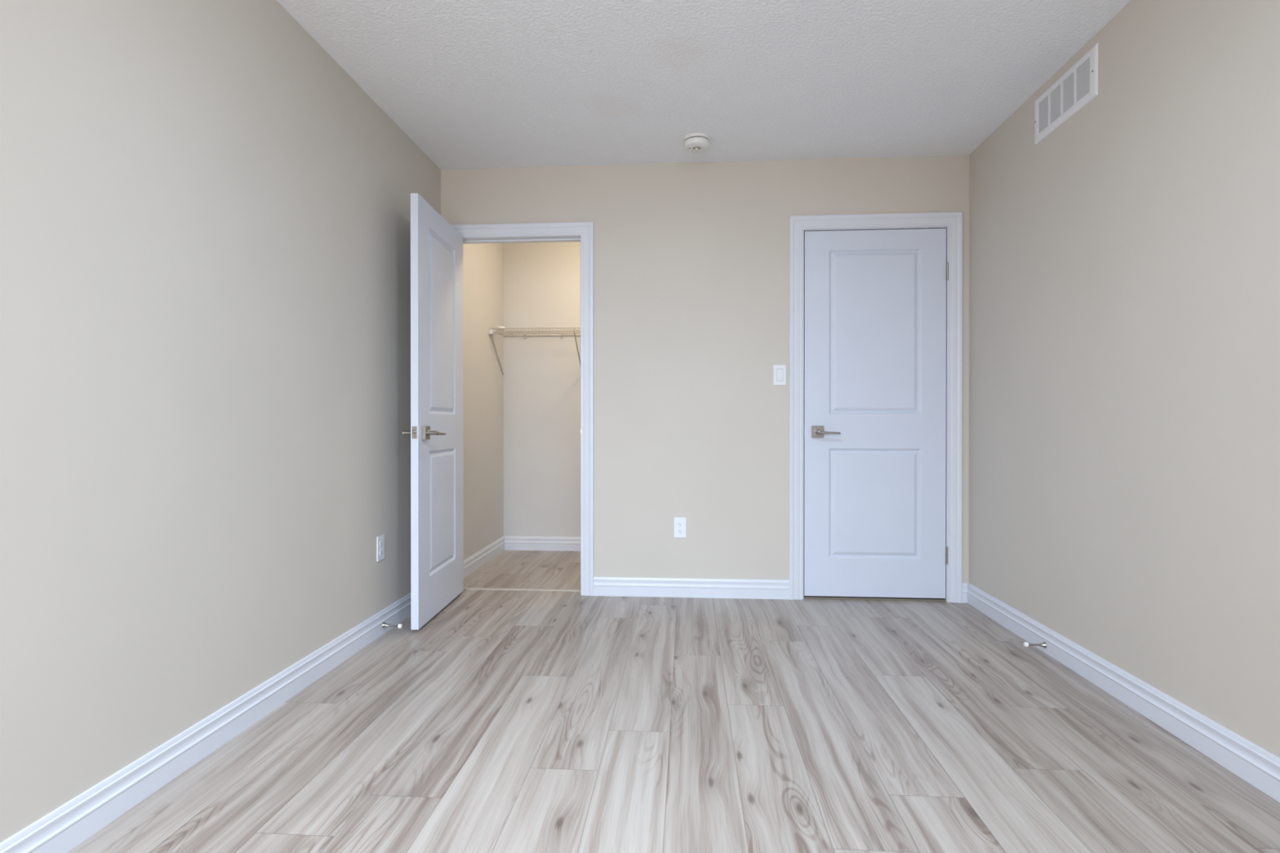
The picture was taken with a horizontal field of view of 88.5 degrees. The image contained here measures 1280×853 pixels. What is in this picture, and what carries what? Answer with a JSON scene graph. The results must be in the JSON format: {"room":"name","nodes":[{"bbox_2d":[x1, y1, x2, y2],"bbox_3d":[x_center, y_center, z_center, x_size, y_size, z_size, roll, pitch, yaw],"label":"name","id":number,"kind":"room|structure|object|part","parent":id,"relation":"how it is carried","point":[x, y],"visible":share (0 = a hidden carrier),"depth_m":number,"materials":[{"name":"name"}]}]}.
{"room":"empty bedroom","nodes":[
{"label":"empty bedroom","id":0,"kind":"room"},
{"bbox_2d":[0,0,503,843],"bbox_3d":[-1.315,-0.255,2.169,0.100,2.440,5.840,0,0,4],"label":"wall","id":1,"kind":"structure","parent":0,"point":[205,218],"depth_m":1.88,"materials":[{"name":"beige paint"}]},
{"bbox_2d":[0,592,410,852],"bbox_3d":[-1.304,0.914,1.526,0.016,0.106,4.552,0,0,4],"label":"baseboard","id":2,"kind":"structure","parent":1,"relation":"attached to","point":[64,828],"depth_m":1.83,"materials":[{"name":"white paint"}]},
{"bbox_2d":[382,622,402,628],"bbox_3d":[-1.146,0.921,3.040,0.087,0.028,0.026,0,0,1],"label":"door stop","id":3,"kind":"object","parent":2,"relation":"attached to","point":[384,625],"visible":1,"depth_m":3.04,"materials":[{"name":"silver metal"}]},
{"bbox_2d":[377,534,384,561],"bbox_3d":[-1.199,0.563,3.040,0.008,0.114,0.070,0,0,4],"label":"power outlet","id":4,"kind":"object","parent":1,"relation":"attached to","point":[380,540],"visible":1,"depth_m":3.03,"materials":[{"name":"white plastic"}]},
{"bbox_2d":[379,549,383,555],"bbox_3d":[-1.197,0.582,3.040,0.002,0.029,0.034,0,0,4],"label":"receptacle","id":5,"kind":"object","parent":4,"relation":"attached to","point":[381,551],"depth_m":3.04,"materials":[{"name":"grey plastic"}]},
{"bbox_2d":[379,540,383,546],"bbox_3d":[-1.197,0.543,3.039,0.002,0.029,0.034,0,0,4],"label":"receptacle","id":6,"kind":"object","parent":4,"relation":"attached to","point":[381,542],"depth_m":3.04,"materials":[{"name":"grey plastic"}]},
{"bbox_2d":[463,536,505,577],"bbox_3d":[-1.090,0.903,4.496,0.016,0.106,1.173,0,0,4],"label":"baseboard","id":7,"kind":"structure","parent":1,"relation":"attached to","point":[478,559],"depth_m":4.53,"materials":[{"name":"white paint"}]},
{"bbox_2d":[502,241,580,537],"bbox_3d":[-0.167,-0.266,5.064,1.977,2.440,0.100,0,0,4],"label":"wall","id":8,"kind":"structure","parent":0,"point":[541,281],"depth_m":5.06,"materials":[{"name":"paint"}]},
{"bbox_2d":[488,327,580,374],"bbox_3d":[-0.186,-0.530,4.823,1.773,0.352,0.381,0,0,4],"label":"wire shelf","id":9,"kind":"object","parent":8,"relation":"attached to","point":[491,331],"visible":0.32,"depth_m":4.79,"materials":[{"name":"metal"}]},
{"bbox_2d":[496,325,505,330],"bbox_3d":[-1.008,-0.713,4.750,0.068,0.024,0.068,0,0,4],"label":"disc","id":10,"kind":"object","parent":9,"relation":"on","point":[498,326],"visible":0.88,"depth_m":4.72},
{"bbox_2d":[504,536,580,551],"bbox_3d":[-0.165,0.901,5.010,1.767,0.106,0.016,0,0,4],"label":"baseboard","id":11,"kind":"structure","parent":8,"relation":"attached to","point":[512,543],"depth_m":5.05,"materials":[{"name":"white paint"}]},
{"bbox_2d":[67,550,1279,852],"bbox_3d":[0.207,0.965,2.074,2.990,0.001,5.860,0,0,4],"label":"floor","id":12,"kind":"structure","parent":0,"point":[509,721],"depth_m":1.93,"materials":[{"name":"grey laminate"}]},
{"bbox_2d":[463,587,580,591],"bbox_3d":[-0.691,0.956,3.849,0.728,0.006,0.032,0,0,4],"label":"threshold","id":13,"kind":"object","parent":12,"relation":"on","point":[472,588],"visible":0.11,"depth_m":3.84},
{"bbox_2d":[803,595,946,601],"bbox_3d":[1.297,0.955,3.670,0.769,0.009,0.084,0,0,4],"label":"threshold","id":14,"kind":"object","parent":12,"relation":"on","point":[804,597],"visible":0.48,"depth_m":3.64,"materials":[{"name":"grey wood"}]},
{"bbox_2d":[276,0,1131,169],"bbox_3d":[0.206,-1.515,2.055,3.150,0.080,5.840,0,0,4],"label":"ceiling","id":15,"kind":"structure","parent":0,"point":[474,84],"depth_m":2.71,"materials":[{"name":"white paint"}]},
{"bbox_2d":[683,133,710,152],"bbox_3d":[0.292,-1.450,3.377,0.140,0.060,0.140,0,0,4],"label":"smoke detector","id":16,"kind":"object","parent":15,"relation":"attached to","point":[693,142],"visible":1,"depth_m":3.34,"materials":[{"name":"plastic"}]},
{"bbox_3d":[0.292,-1.472,3.377,0.140,0.014,0.140,0,0,4],"label":"plate","id":17,"kind":"part","parent":16,"relation":"part of","materials":[{"name":"plastic"}]},
{"bbox_2d":[440,155,968,583],"bbox_3d":[0.327,-0.261,3.744,2.950,2.440,0.115,0,0,4],"label":"wall","id":18,"kind":"structure","parent":0,"point":[691,260],"depth_m":3.69,"materials":[{"name":"beige paint"}]},
{"bbox_2d":[450,222,593,595],"bbox_3d":[-0.691,-0.099,3.809,0.866,2.116,0.134,0,0,4],"label":"door frame","id":19,"kind":"structure","parent":18,"relation":"attached to","point":[582,232],"depth_m":3.72,"materials":[{"name":"white paint"}]},
{"bbox_2d":[401,193,463,630],"bbox_3d":[-1.038,-0.070,3.404,0.178,2.025,0.738,0,0,1],"label":"door","id":20,"kind":"structure","parent":19,"relation":"attached to","point":[436,433],"depth_m":3.30,"materials":[{"name":"white paint"}]},
{"bbox_3d":[-1.105,0.030,3.174,0.054,0.027,0.126,0,0,1],"label":"lever","id":21,"kind":"part","parent":20,"relation":"part of","materials":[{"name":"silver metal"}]},
{"bbox_3d":[-1.046,0.028,3.045,0.023,0.057,0.002,0,0,1],"label":"latch plate","id":22,"kind":"part","parent":20,"relation":"part of","materials":[{"name":"silver metal"}]},
{"bbox_3d":[-1.017,0.030,3.123,0.018,0.065,0.065,0,0,1],"label":"handle","id":23,"kind":"part","parent":20,"relation":"part of","materials":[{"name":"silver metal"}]},
{"bbox_3d":[-0.981,0.030,3.171,0.054,0.027,0.126,0,0,1],"label":"lever","id":24,"kind":"part","parent":20,"relation":"part of","materials":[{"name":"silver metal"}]},
{"bbox_2d":[674,517,686,537],"bbox_3d":[0.226,0.569,3.693,0.070,0.114,0.008,0,0,4],"label":"power outlet","id":25,"kind":"object","parent":18,"relation":"attached to","point":[680,523],"visible":1,"depth_m":3.69,"materials":[{"name":"white plastic"}]},
{"bbox_2d":[676,528,683,533],"bbox_3d":[0.226,0.589,3.691,0.034,0.029,0.002,0,0,4],"label":"receptacle","id":26,"kind":"object","parent":25,"relation":"attached to","point":[678,531],"depth_m":3.69,"materials":[{"name":"white plastic"}]},
{"bbox_2d":[676,521,683,526],"bbox_3d":[0.226,0.550,3.691,0.034,0.029,0.002,0,0,4],"label":"receptacle","id":27,"kind":"object","parent":25,"relation":"attached to","point":[678,523],"depth_m":3.69,"materials":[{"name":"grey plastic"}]},
{"bbox_2d":[593,576,789,599],"bbox_3d":[0.284,0.906,3.686,1.097,0.106,0.016,0,0,4],"label":"baseboard","id":28,"kind":"structure","parent":18,"relation":"attached to","point":[746,588],"depth_m":3.68,"materials":[{"name":"white paint"}]},
{"bbox_2d":[773,364,786,385],"bbox_3d":[0.776,-0.286,3.649,0.070,0.114,0.010,0,0,4],"label":"light switch","id":29,"kind":"object","parent":18,"relation":"attached to","point":[779,371],"visible":1,"depth_m":3.65,"materials":[{"name":"white plastic"}]},
{"bbox_2d":[803,228,948,598],"bbox_3d":[1.299,-0.071,3.637,0.773,2.025,0.178,0,0,4],"label":"door","id":30,"kind":"structure","parent":18,"relation":"in","point":[874,449],"depth_m":3.62,"materials":[{"name":"white paint"}]},
{"bbox_3d":[0.983,0.028,3.634,0.065,0.065,0.018,0,0,4],"label":"handle","id":31,"kind":"part","parent":30,"relation":"part of","materials":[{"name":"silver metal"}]},
{"bbox_3d":[1.029,0.029,3.595,0.126,0.027,0.054,0,0,4],"label":"lever","id":32,"kind":"part","parent":30,"relation":"part of","materials":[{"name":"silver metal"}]},
{"bbox_2d":[789,212,962,603],"bbox_3d":[1.295,-0.103,3.666,0.926,2.125,0.134,0,0,4],"label":"door frame","id":33,"kind":"structure","parent":18,"relation":"attached to","point":[952,222],"depth_m":3.60,"materials":[{"name":"white paint"}]},
{"bbox_2d":[962,582,967,603],"bbox_3d":[1.767,0.907,3.579,0.032,0.106,0.016,0,0,4],"label":"baseboard","id":34,"kind":"structure","parent":18,"relation":"attached to","point":[964,584],"depth_m":3.57,"materials":[{"name":"white paint"}]},
{"bbox_2d":[968,0,1279,758],"bbox_3d":[1.685,-0.252,1.365,0.100,2.440,4.667,0,0,4],"label":"wall","id":35,"kind":"structure","parent":0,"point":[1124,262],"depth_m":2.20,"materials":[{"name":"beige paint"}]},
{"bbox_2d":[1034,43,1097,145],"bbox_3d":[1.724,-1.339,2.676,0.010,0.194,0.442,0,0,4],"label":"air vent","id":36,"kind":"object","parent":35,"relation":"in","point":[1078,86],"visible":1,"depth_m":2.65,"materials":[{"name":"metal"}]},
{"bbox_2d":[966,582,1279,802],"bbox_3d":[1.623,0.915,1.317,0.016,0.106,4.552,0,0,4],"label":"baseboard","id":37,"kind":"structure","parent":35,"relation":"attached to","point":[1257,766],"depth_m":2.16,"materials":[{"name":"white paint"}]},
{"bbox_2d":[1023,641,1046,648],"bbox_3d":[1.679,0.930,2.796,0.086,0.026,0.026,0,0,4],"label":"door stop","id":38,"kind":"object","parent":37,"relation":"attached to","point":[1025,644],"visible":1,"depth_m":2.79,"materials":[{"name":"silver metal"}]}
]}

